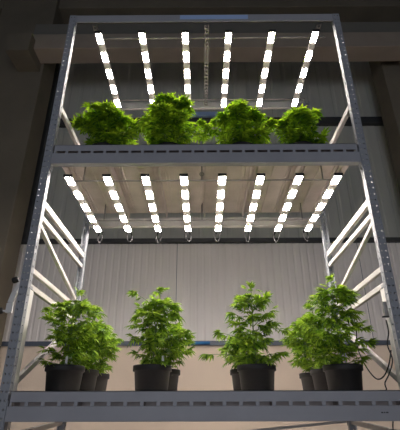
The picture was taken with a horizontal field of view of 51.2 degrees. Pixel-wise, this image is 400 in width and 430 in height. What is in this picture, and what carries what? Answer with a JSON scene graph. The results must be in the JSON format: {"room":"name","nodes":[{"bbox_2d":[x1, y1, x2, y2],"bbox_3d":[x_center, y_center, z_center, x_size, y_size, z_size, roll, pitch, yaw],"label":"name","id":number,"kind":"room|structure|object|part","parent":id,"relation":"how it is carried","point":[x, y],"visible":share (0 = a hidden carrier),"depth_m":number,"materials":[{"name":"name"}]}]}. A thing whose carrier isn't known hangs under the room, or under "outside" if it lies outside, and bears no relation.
{"room":"indoor plant farm","nodes":[
{"label":"indoor plant farm","id":0,"kind":"room"},
{"bbox_2d":[92,25,121,107],"bbox_3d":[-0.968,-1.533,4.418,0.090,0.090,1.121,0,-25,0],"label":"light","id":1,"kind":"object","parent":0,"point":[99,36],"depth_m":4.31,"materials":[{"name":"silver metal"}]},
{"bbox_3d":[-0.985,-1.560,4.413,0.055,0.044,1.088,0,-25,0],"label":"light rail frame","id":2,"kind":"part","parent":1,"relation":"part of","materials":[{"name":"white plastic"}]},
{"bbox_2d":[120,30,154,103],"bbox_3d":[-0.719,-1.526,4.433,0.413,0.090,1.084,0,-25,0],"label":"light","id":3,"kind":"object","parent":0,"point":[142,35],"depth_m":4.34,"materials":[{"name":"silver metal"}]},
{"bbox_3d":[-0.753,-1.352,4.850,0.338,0.044,0.020,0,-25,0],"label":"light rail frame","id":4,"kind":"part","parent":3,"relation":"part of","materials":[{"name":"grey metal"}]},
{"bbox_2d":[0,61,399,429],"bbox_3d":[0.065,-0.502,7.775,14.000,10.800,0.630,0,-25,0],"label":"wall","id":5,"kind":"structure","parent":0,"point":[209,276],"depth_m":6.88,"materials":[{"name":"corrugated metal"},{"name":"painted metal"}]},
{"bbox_2d":[1,340,390,345],"bbox_3d":[0.069,1.920,6.254,14.000,0.065,0.050,0,-25,0],"label":"trim","id":6,"kind":"structure","parent":5,"relation":"attached to","point":[380,342],"depth_m":6.23,"materials":[{"name":"grey"}]},
{"bbox_2d":[191,341,209,344],"bbox_3d":[-0.030,1.903,6.213,0.356,0.043,0.043,0,-25,0],"label":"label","id":7,"kind":"object","parent":5,"relation":"attached to","point":[197,342],"visible":0.66,"depth_m":6.20,"materials":[{"name":"blue plastic"}]},
{"bbox_2d":[21,237,399,243],"bbox_3d":[0.067,0.495,7.122,14.000,0.072,0.370,0,-25,0],"label":"trim","id":8,"kind":"structure","parent":5,"relation":"attached to","point":[358,239],"depth_m":6.96,"materials":[{"name":"grey metal"}]},
{"bbox_2d":[22,63,60,238],"bbox_3d":[-3.087,-1.490,7.963,0.318,4.248,0.120,0,-25,0],"label":"steel post","id":9,"kind":"object","parent":8,"relation":"on","point":[26,231],"visible":0.12,"depth_m":7.73,"materials":[{"name":"grey metal"}]},
{"bbox_2d":[55,117,383,127],"bbox_3d":[0.061,-1.847,8.334,14.000,0.148,0.120,0,-25,0],"label":"trim","id":10,"kind":"structure","parent":5,"relation":"attached to","point":[325,121],"depth_m":8.28,"materials":[{"name":"grey metal"}]},
{"bbox_2d":[190,111,224,117],"bbox_3d":[0.099,-1.986,8.333,0.833,0.099,0.120,0,-25,0],"label":"cable tray","id":11,"kind":"object","parent":10,"relation":"on","point":[198,114],"visible":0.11,"depth_m":8.29,"materials":[{"name":"blue"}]},
{"bbox_2d":[76,243,373,337],"bbox_3d":[-0.378,1.198,6.667,6.008,1.586,0.012,0,-25,0],"label":"trim","id":12,"kind":"structure","parent":5,"relation":"attached to","point":[356,243],"depth_m":6.73,"materials":[{"name":"grey metal"}]},
{"bbox_2d":[227,98,256,99],"bbox_3d":[0.486,-1.360,4.839,0.336,0.044,0.019,0,-25,0],"label":"light rail frame","id":13,"kind":"object","parent":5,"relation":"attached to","point":[241,98],"depth_m":4.84,"materials":[{"name":"silver metal"}]},
{"bbox_3d":[0.102,-1.339,4.845,2.230,0.012,0.016,0,-25,0],"label":"cross rail","id":14,"kind":"part","parent":13,"relation":"part of","materials":[{"name":"silver metal"}]},
{"bbox_2d":[256,29,292,107],"bbox_3d":[0.859,-1.533,4.426,0.419,0.090,1.084,0,-25,0],"label":"light","id":15,"kind":"object","parent":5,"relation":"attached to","point":[271,34],"depth_m":4.37,"materials":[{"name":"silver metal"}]},
{"bbox_3d":[0.902,-1.361,4.840,0.338,0.044,0.020,0,-25,0],"label":"light rail frame","id":16,"kind":"part","parent":15,"relation":"part of","materials":[{"name":"grey metal"}]},
{"bbox_2d":[275,36,309,37],"bbox_3d":[0.894,-1.740,4.046,0.331,0.044,0.015,0,-25,0],"label":"light rail frame","id":17,"kind":"object","parent":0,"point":[275,36],"depth_m":4.04,"materials":[{"name":"silver metal"}]},
{"bbox_2d":[291,29,324,106],"bbox_3d":[1.133,-1.534,4.424,0.148,0.090,1.084,0,-25,0],"label":"light","id":18,"kind":"object","parent":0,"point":[314,35],"depth_m":4.31,"materials":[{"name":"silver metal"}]},
{"bbox_3d":[1.174,-1.540,4.465,0.068,0.044,0.987,0,-25,0],"label":"light rail frame","id":19,"kind":"part","parent":18,"relation":"part of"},
{"bbox_3d":[0.033,1.503,-0.798,14.400,0.200,14.400,0,-25,0],"label":"floor","id":20,"kind":"structure","parent":0,"visible":0},
{"bbox_2d":[0,0,63,348],"bbox_3d":[-3.465,-0.916,6.889,1.100,10.800,1.050,0,-25,0],"label":"concrete column","id":21,"kind":"structure","parent":20,"relation":"on","point":[26,82],"depth_m":7.33,"materials":[{"name":"grey concrete"}]},
{"bbox_2d":[0,0,399,23],"bbox_3d":[0.052,-4.502,8.990,13.980,0.713,0.500,0,-25,0],"label":"ceiling","id":22,"kind":"structure","parent":21,"relation":"attached to","point":[348,10],"depth_m":8.68,"materials":[{"name":"concrete"}]},
{"bbox_2d":[33,22,399,62],"bbox_3d":[1.982,-3.237,7.764,10.121,0.691,0.360,0,-25,0],"label":"concrete beam","id":23,"kind":"structure","parent":21,"relation":"attached to","point":[364,41],"depth_m":7.61,"materials":[{"name":"grey concrete"}]},
{"bbox_2d":[103,37,138,39],"bbox_3d":[-0.763,-1.731,4.057,0.338,0.044,0.024,0,-25,0],"label":"light rail frame","id":24,"kind":"object","parent":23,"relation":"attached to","point":[105,38],"depth_m":4.05,"materials":[{"name":"silver metal"}]},
{"bbox_2d":[146,37,181,38],"bbox_3d":[-0.349,-1.733,4.054,0.340,0.044,0.015,0,-25,0],"label":"light rail frame","id":25,"kind":"object","parent":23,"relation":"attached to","point":[146,37],"depth_m":4.05,"materials":[{"name":"silver metal"}]},
{"bbox_2d":[181,24,231,107],"bbox_3d":[0.068,-1.535,4.417,0.478,0.090,1.135,0,-25,0],"label":"light","id":26,"kind":"object","parent":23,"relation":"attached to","point":[228,33],"depth_m":4.29,"materials":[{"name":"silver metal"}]},
{"bbox_3d":[-0.137,-1.501,4.417,0.068,0.030,1.084,0,-25,0],"label":"grow light","id":27,"kind":"part","parent":26,"relation":"part of","materials":[{"name":"white plastic"}]},
{"bbox_3d":[0.069,-1.556,4.427,0.341,0.044,1.135,0,-25,0],"label":"light rail frame","id":28,"kind":"part","parent":26,"relation":"part of","materials":[{"name":"grey metal"}]},
{"bbox_3d":[0.097,-1.718,4.050,2.230,0.012,0.016,0,-25,0],"label":"cross rail","id":29,"kind":"part","parent":26,"relation":"part of","materials":[{"name":"silver metal"}]},
{"bbox_2d":[232,36,267,38],"bbox_3d":[0.483,-1.737,4.051,0.337,0.044,0.025,0,-25,0],"label":"light rail frame","id":30,"kind":"object","parent":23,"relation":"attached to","point":[247,37],"depth_m":4.04,"materials":[{"name":"silver metal"}]},
{"bbox_2d":[0,14,399,429],"bbox_3d":[0.049,0.638,3.409,2.550,4.982,1.290,0,-25,0],"label":"rack","id":31,"kind":"object","parent":20,"relation":"on","point":[354,415],"depth_m":3.22,"materials":[{"name":"metal"}]},
{"bbox_2d":[0,277,19,313],"bbox_3d":[-1.339,0.564,2.939,0.140,0.271,0.044,0,-25,0],"label":"clamp arm","id":32,"kind":"object","parent":31,"relation":"attached to","point":[9,306],"visible":0.94,"depth_m":2.92,"materials":[{"name":"grey metal"}]},
{"bbox_3d":[-1.307,0.579,2.932,0.076,0.217,0.020,0,-25,0],"label":"arm","id":33,"kind":"part","parent":32,"relation":"part of","materials":[{"name":"white plastic"}]},
{"bbox_3d":[-1.319,0.465,2.986,0.050,0.050,0.044,0,-25,0],"label":"knob","id":34,"kind":"part","parent":32,"relation":"part of","materials":[{"name":"black plastic"}]},
{"bbox_3d":[-1.183,0.381,2.874,0.060,4.972,0.050,0,-25,0],"label":"upright post","id":35,"kind":"part","parent":31,"relation":"part of","materials":[{"name":"metal"}]},
{"bbox_3d":[-1.175,0.898,3.959,0.060,4.972,0.050,0,-25,0],"label":"upright post","id":36,"kind":"part","parent":31,"relation":"part of","materials":[{"name":"metal"}]},
{"bbox_2d":[9,390,399,405],"bbox_3d":[0.051,1.363,3.061,2.372,0.084,1.234,0,-25,0],"label":"deck","id":37,"kind":"object","parent":31,"relation":"on","point":[233,397],"visible":0.94,"depth_m":2.51,"materials":[{"name":"grey paint"}]},
{"bbox_3d":[-0.938,1.377,3.083,0.392,0.082,1.195,0,-25,0],"label":"deck panel","id":38,"kind":"part","parent":37,"relation":"part of","materials":[{"name":"metal"}]},
{"bbox_2d":[37,287,106,390],"bbox_3d":[-0.922,0.860,2.949,0.486,0.733,0.448,11,-28,-22],"label":"potted plant","id":39,"kind":"object","parent":37,"relation":"on","point":[65,376],"visible":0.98,"depth_m":2.89,"materials":[{"name":"green plant"}]},
{"bbox_3d":[-0.922,1.114,2.829,0.264,0.170,0.264,0,-25,0],"label":"pot","id":40,"kind":"part","parent":39,"relation":"part of","materials":[{"name":"plastic"}]},
{"bbox_3d":[-0.921,0.821,2.970,0.319,0.551,0.302,8,-27,-17],"label":"stem","id":41,"kind":"part","parent":39,"relation":"part of","materials":[{"name":"green plant"}]},
{"bbox_2d":[47,313,124,390],"bbox_3d":[-0.853,1.039,3.208,0.464,0.632,0.562,-11,-28,22],"label":"potted plant","id":42,"kind":"object","parent":37,"relation":"on","point":[89,377],"visible":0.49,"depth_m":3.17,"materials":[{"name":"green plant"}]},
{"bbox_3d":[-0.890,1.243,3.100,0.264,0.170,0.264,0,-25,0],"label":"pot","id":43,"kind":"part","parent":42,"relation":"part of","materials":[{"name":"plastic"}]},
{"bbox_3d":[-0.853,0.988,3.221,0.327,0.466,0.355,-8,-27,17],"label":"stem","id":44,"kind":"part","parent":42,"relation":"part of","materials":[{"name":"green plant"}]},
{"bbox_2d":[69,323,121,390],"bbox_3d":[-0.875,1.202,3.506,0.477,0.593,0.482,0,-25,0],"label":"potted plant","id":45,"kind":"object","parent":37,"relation":"on","point":[101,382],"visible":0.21,"depth_m":3.43,"materials":[{"name":"green plant"}]},
{"bbox_3d":[-0.876,1.385,3.397,0.264,0.170,0.264,0,-25,0],"label":"pot","id":46,"kind":"part","parent":45,"relation":"part of","materials":[{"name":"plastic"}]},
{"bbox_3d":[-0.543,1.375,3.081,0.392,0.082,1.195,0,-25,0],"label":"deck panel","id":47,"kind":"part","parent":37,"relation":"part of","materials":[{"name":"metal"}]},
{"bbox_2d":[124,287,195,390],"bbox_3d":[-0.328,0.856,2.933,0.462,0.723,0.497,-23,-34,39],"label":"potted plant","id":48,"kind":"object","parent":37,"relation":"on","point":[151,375],"visible":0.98,"depth_m":2.87,"materials":[{"name":"green plant"}]},
{"bbox_3d":[-0.325,1.111,2.826,0.264,0.170,0.264,0,-25,0],"label":"pot","id":49,"kind":"part","parent":48,"relation":"part of","materials":[{"name":"plastic"}]},
{"bbox_3d":[-0.322,0.807,2.962,0.350,0.566,0.323,23,-34,-39],"label":"stem","id":50,"kind":"part","parent":48,"relation":"part of","materials":[{"name":"green plant"}]},
{"bbox_2d":[137,320,195,390],"bbox_3d":[-0.245,1.053,3.194,0.424,0.591,0.480,-8,-27,16],"label":"potted plant","id":51,"kind":"object","parent":37,"relation":"on","point":[172,330],"visible":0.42,"depth_m":3.12,"materials":[{"name":"green plant"}]},
{"bbox_3d":[-0.279,1.240,3.097,0.264,0.170,0.264,0,-25,0],"label":"pot","id":52,"kind":"part","parent":51,"relation":"part of","materials":[{"name":"plastic"}]},
{"bbox_3d":[-0.148,1.373,3.079,0.392,0.082,1.195,0,-25,0],"label":"deck panel","id":53,"kind":"part","parent":37,"relation":"part of","materials":[{"name":"metal"}]},
{"bbox_3d":[0.247,1.371,3.078,0.392,0.082,1.195,0,-25,0],"label":"deck panel","id":54,"kind":"part","parent":37,"relation":"part of","materials":[{"name":"metal"}]},
{"bbox_2d":[218,326,264,389],"bbox_3d":[0.341,1.090,3.164,0.394,0.496,0.392,-12,-28,23],"label":"potted plant","id":55,"kind":"object","parent":37,"relation":"on","point":[234,346],"visible":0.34,"depth_m":3.11,"materials":[{"name":"green plant"}]},
{"bbox_3d":[0.357,1.237,3.094,0.264,0.170,0.264,0,-25,0],"label":"pot","id":56,"kind":"part","parent":55,"relation":"part of","materials":[{"name":"plastic"}]},
{"bbox_2d":[198,281,290,389],"bbox_3d":[0.317,0.826,2.929,0.629,0.770,0.399,10,-27,-21],"label":"potted plant","id":57,"kind":"object","parent":37,"relation":"on","point":[259,374],"visible":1,"depth_m":2.90,"materials":[{"name":"green plant"}]},
{"bbox_3d":[0.320,0.788,2.959,0.507,0.595,0.237,6,-26,-13],"label":"stem","id":58,"kind":"part","parent":57,"relation":"part of","materials":[{"name":"green plant"}]},
{"bbox_3d":[0.386,1.108,2.823,0.264,0.170,0.264,0,-25,0],"label":"pot","id":59,"kind":"part","parent":57,"relation":"part of","materials":[{"name":"plastic"}]},
{"bbox_3d":[0.642,1.369,3.076,0.392,0.082,1.195,0,-25,0],"label":"deck panel","id":60,"kind":"part","parent":37,"relation":"part of","materials":[{"name":"metal"}]},
{"bbox_2d":[279,318,335,389],"bbox_3d":[0.933,1.174,3.488,0.501,0.621,0.485,0,-25,0],"label":"potted plant","id":61,"kind":"object","parent":37,"relation":"on","point":[306,378],"visible":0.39,"depth_m":3.44,"materials":[{"name":"green plant"}]},
{"bbox_3d":[0.947,1.376,3.389,0.264,0.170,0.264,0,-25,0],"label":"pot","id":62,"kind":"part","parent":61,"relation":"part of","materials":[{"name":"plastic"}]},
{"bbox_2d":[288,304,347,389],"bbox_3d":[0.925,1.014,3.206,0.487,0.668,0.452,0,-25,0],"label":"potted plant","id":63,"kind":"object","parent":37,"relation":"on","point":[319,378],"visible":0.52,"depth_m":3.17,"materials":[{"name":"green plant"}]},
{"bbox_3d":[0.921,0.967,3.233,0.305,0.507,0.306,5,-26,-10],"label":"stem","id":64,"kind":"part","parent":63,"relation":"part of","materials":[{"name":"green plant"}]},
{"bbox_3d":[0.958,1.234,3.091,0.264,0.170,0.264,0,-25,0],"label":"pot","id":65,"kind":"part","parent":63,"relation":"part of","materials":[{"name":"plastic"}]},
{"bbox_2d":[302,274,377,389],"bbox_3d":[0.985,0.822,2.974,0.532,0.814,0.502,0,-25,0],"label":"potted plant","id":66,"kind":"object","parent":37,"relation":"on","point":[339,376],"visible":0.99,"depth_m":2.88,"materials":[{"name":"green plant"}]},
{"bbox_3d":[0.972,0.770,2.977,0.353,0.640,0.314,-15,-29,29],"label":"stem","id":67,"kind":"part","parent":66,"relation":"part of","materials":[{"name":"green plant"}]},
{"bbox_3d":[0.973,1.105,2.820,0.264,0.170,0.264,0,-25,0],"label":"pot","id":68,"kind":"part","parent":66,"relation":"part of","materials":[{"name":"plastic"}]},
{"bbox_3d":[1.037,1.367,3.074,0.392,0.082,1.195,0,-25,0],"label":"deck panel","id":69,"kind":"part","parent":37,"relation":"part of","materials":[{"name":"metal"}]},
{"bbox_2d":[384,320,392,389],"bbox_3d":[1.181,0.912,2.718,0.055,0.433,0.149,15,-29,-28],"label":"power cable","id":70,"kind":"object","parent":37,"relation":"on","point":[385,320],"visible":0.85,"depth_m":2.68,"materials":[{"name":"black plastic"}]},
{"bbox_2d":[54,143,357,217],"bbox_3d":[0.047,-0.257,3.834,2.372,0.080,1.234,0,-25,0],"label":"deck","id":71,"kind":"object","parent":31,"relation":"on","point":[167,194],"visible":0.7,"depth_m":3.81,"materials":[{"name":"grey paint"}]},
{"bbox_2d":[75,167,103,181],"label":"light rail frame","id":72,"kind":"object","parent":71,"relation":"hanging from","point":[83,180],"depth_m":3.42,"materials":[{"name":"silver metal"}]},
{"bbox_3d":[-0.942,-0.244,3.856,0.392,0.078,1.195,0,-25,0],"label":"deck panel","id":73,"kind":"part","parent":71,"relation":"part of","materials":[{"name":"metal"}]},
{"bbox_2d":[70,99,143,144],"bbox_3d":[-0.821,-0.707,3.746,0.698,0.660,0.594,23,-34,-39],"label":"potted plant","id":74,"kind":"object","parent":71,"relation":"on","point":[105,124],"visible":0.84,"depth_m":3.67,"materials":[{"name":"green plant"}]},
{"bbox_3d":[-0.838,-0.488,3.636,0.264,0.170,0.264,0,-25,0],"label":"pot","id":75,"kind":"part","parent":74,"relation":"part of","materials":[{"name":"plastic"}]},
{"bbox_2d":[97,204,120,220],"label":"light rail frame","id":76,"kind":"object","parent":71,"relation":"hanging from","point":[105,204],"depth_m":4.13,"materials":[{"name":"silver metal"}]},
{"bbox_2d":[63,174,102,243],"bbox_3d":[-1.037,-0.016,3.806,0.069,0.135,1.200,0,-25,0],"label":"light","id":77,"kind":"object","parent":76,"relation":"attached to","point":[69,178],"visible":1,"depth_m":3.71,"materials":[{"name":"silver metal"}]},
{"bbox_2d":[102,174,132,241],"bbox_3d":[-0.733,-0.024,3.808,0.068,0.120,1.200,0,-25,0],"label":"light","id":78,"kind":"object","parent":76,"relation":"attached to","point":[108,180],"visible":1,"depth_m":3.70,"materials":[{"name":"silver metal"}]},
{"bbox_2d":[113,180,141,181],"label":"light rail frame","id":79,"kind":"object","parent":71,"relation":"hanging from","point":[113,180],"depth_m":3.42,"materials":[{"name":"silver metal"}]},
{"bbox_3d":[-0.547,-0.245,3.854,0.392,0.078,1.195,0,-25,0],"label":"deck panel","id":80,"kind":"part","parent":71,"relation":"part of","materials":[{"name":"metal"}]},
{"bbox_2d":[151,180,179,181],"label":"light rail frame","id":81,"kind":"object","parent":71,"relation":"hanging from","point":[151,180],"depth_m":3.42,"materials":[{"name":"silver metal"}]},
{"bbox_2d":[141,174,161,243],"bbox_3d":[-0.429,-0.018,3.803,0.069,0.138,1.200,0,-25,0],"label":"light","id":82,"kind":"object","parent":81,"relation":"attached to","point":[145,178],"visible":1,"depth_m":3.71,"materials":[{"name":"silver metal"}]},
{"bbox_2d":[133,92,211,143],"bbox_3d":[-0.285,-0.752,3.795,0.630,0.781,0.673,-22,-33,38],"label":"potted plant","id":83,"kind":"object","parent":71,"relation":"on","point":[166,122],"visible":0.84,"depth_m":3.68,"materials":[{"name":"green plant"}]},
{"bbox_3d":[-0.270,-0.490,3.634,0.264,0.170,0.264,0,-25,0],"label":"pot","id":84,"kind":"part","parent":83,"relation":"part of","materials":[{"name":"plastic"}]},
{"bbox_3d":[-0.271,-0.813,3.787,0.471,0.615,0.473,-14,-29,27],"label":"stem","id":85,"kind":"part","parent":83,"relation":"part of","materials":[{"name":"green plant"}]},
{"bbox_3d":[-0.152,-0.247,3.852,0.392,0.078,1.195,0,-25,0],"label":"deck panel","id":86,"kind":"part","parent":71,"relation":"part of","materials":[{"name":"metal"}]},
{"bbox_2d":[188,166,217,180],"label":"light rail frame","id":87,"kind":"object","parent":71,"relation":"hanging from","point":[201,174],"depth_m":3.42,"materials":[{"name":"silver metal"}]},
{"bbox_3d":[0.025,-0.283,3.422,2.160,0.010,0.010,0,-25,0],"label":"cross rail","id":88,"kind":"part","parent":87,"relation":"part of","materials":[{"name":"silver metal"}]},
{"bbox_2d":[191,203,214,220],"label":"light rail frame","id":89,"kind":"object","parent":71,"relation":"hanging from","point":[202,203],"depth_m":4.14,"materials":[{"name":"silver metal"}]},
{"bbox_2d":[179,174,191,241],"bbox_3d":[-0.124,-0.026,3.805,0.069,0.122,1.200,0,-25,0],"label":"light","id":90,"kind":"object","parent":89,"relation":"attached to","point":[184,185],"visible":1,"depth_m":3.71,"materials":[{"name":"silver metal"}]},
{"bbox_3d":[0.030,0.053,4.126,2.160,0.010,0.010,0,-25,0],"label":"cross rail","id":91,"kind":"part","parent":89,"relation":"part of","materials":[{"name":"silver metal"}]},
{"bbox_2d":[214,173,226,241],"bbox_3d":[0.179,-0.027,3.803,0.069,0.123,1.200,0,-25,0],"label":"light","id":92,"kind":"object","parent":89,"relation":"attached to","point":[221,184],"visible":1,"depth_m":3.69,"materials":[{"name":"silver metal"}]},
{"bbox_3d":[0.243,-0.249,3.850,0.392,0.078,1.195,0,-25,0],"label":"deck panel","id":93,"kind":"part","parent":71,"relation":"part of","materials":[{"name":"metal"}]},
{"bbox_2d":[200,98,277,143],"bbox_3d":[0.351,-0.748,3.746,0.537,0.729,0.586,22,-34,-39],"label":"potted plant","id":94,"kind":"object","parent":71,"relation":"on","point":[237,121],"visible":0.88,"depth_m":3.70,"materials":[{"name":"green plant"}]},
{"bbox_3d":[0.361,-0.493,3.631,0.264,0.170,0.264,0,-25,0],"label":"pot","id":95,"kind":"part","parent":94,"relation":"part of","materials":[{"name":"plastic"}]},
{"bbox_2d":[226,179,255,180],"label":"light rail frame","id":96,"kind":"object","parent":71,"relation":"hanging from","point":[248,179],"depth_m":3.41,"materials":[{"name":"silver metal"}]},
{"bbox_2d":[253,219,277,220],"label":"light rail frame","id":97,"kind":"object","parent":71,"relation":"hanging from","point":[261,219],"depth_m":4.12,"materials":[{"name":"silver metal"}]},
{"bbox_2d":[244,173,264,242],"bbox_3d":[0.483,-0.025,3.800,0.069,0.130,1.200,0,-25,0],"label":"light","id":98,"kind":"object","parent":97,"relation":"attached to","point":[260,177],"visible":1,"depth_m":3.70,"materials":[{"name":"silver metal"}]},
{"bbox_3d":[0.638,-0.251,3.848,0.392,0.078,1.195,0,-25,0],"label":"deck panel","id":99,"kind":"part","parent":71,"relation":"part of","materials":[{"name":"metal"}]},
{"bbox_2d":[264,179,292,180],"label":"light rail frame","id":100,"kind":"object","parent":71,"relation":"hanging from","point":[264,179],"depth_m":3.42,"materials":[{"name":"silver metal"}]},
{"bbox_2d":[285,203,308,220],"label":"light rail frame","id":101,"kind":"object","parent":71,"relation":"hanging from","point":[302,219],"depth_m":4.12,"materials":[{"name":"silver metal"}]},
{"bbox_2d":[273,173,303,242],"bbox_3d":[0.787,-0.025,3.798,0.069,0.134,1.200,0,-25,0],"label":"light","id":102,"kind":"object","parent":101,"relation":"attached to","point":[298,177],"visible":1,"depth_m":3.70,"materials":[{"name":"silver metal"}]},
{"bbox_2d":[303,173,342,241],"bbox_3d":[1.091,-0.031,3.798,0.069,0.124,1.200,0,-25,0],"label":"light","id":103,"kind":"object","parent":101,"relation":"attached to","point":[336,177],"visible":1,"depth_m":3.70,"materials":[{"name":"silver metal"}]},
{"bbox_2d":[265,103,330,143],"bbox_3d":[0.874,-0.703,3.709,0.517,0.614,0.481,18,-31,-32],"label":"potted plant","id":104,"kind":"object","parent":71,"relation":"on","point":[296,132],"visible":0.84,"depth_m":3.65,"materials":[{"name":"green plant"}]},
{"bbox_3d":[0.882,-0.496,3.628,0.264,0.170,0.264,0,-25,0],"label":"pot","id":105,"kind":"part","parent":104,"relation":"part of","materials":[{"name":"plastic"}]},
{"bbox_2d":[302,166,330,180],"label":"light rail frame","id":106,"kind":"object","parent":71,"relation":"hanging from","point":[322,179],"depth_m":3.42,"materials":[{"name":"silver metal"}]},
{"bbox_3d":[1.033,-0.253,3.846,0.392,0.078,1.195,0,-25,0],"label":"deck panel","id":107,"kind":"part","parent":71,"relation":"part of","materials":[{"name":"metal"}]},
{"bbox_3d":[0.130,-1.848,3.901,0.634,0.055,0.001,0,-25,0],"label":"film strip","id":108,"kind":"part","parent":31,"relation":"part of","materials":[{"name":"grey metal"}]},
{"bbox_3d":[1.282,0.887,3.948,0.060,4.972,0.050,0,-25,0],"label":"upright post","id":109,"kind":"part","parent":31,"relation":"part of","materials":[{"name":"metal"}]},
{"bbox_3d":[1.274,0.369,2.863,0.060,4.972,0.050,0,-25,0],"label":"upright post","id":110,"kind":"part","parent":31,"relation":"part of","materials":[{"name":"metal"}]},
{"bbox_2d":[356,331,391,379],"bbox_3d":[1.206,0.941,2.953,0.055,0.434,0.589,-1,-26,2],"label":"power cable","id":111,"kind":"object","parent":31,"relation":"hanging from","point":[383,376],"visible":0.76,"depth_m":2.70,"materials":[{"name":"black plastic"}]},
{"bbox_2d":[382,302,388,317],"bbox_3d":[1.232,0.630,2.785,0.046,0.104,0.028,0,-25,0],"label":"box","id":112,"kind":"object","parent":31,"relation":"attached to","point":[384,304],"visible":1,"depth_m":2.77,"materials":[{"name":"silver metal"}]},
{"bbox_2d":[369,61,399,191],"bbox_3d":[3.773,0.380,6.663,0.600,8.235,0.450,0,-25,0],"label":"concrete column","id":113,"kind":"structure","parent":20,"relation":"on","point":[385,74],"depth_m":7.73,"materials":[{"name":"grey concrete"}]}
]}

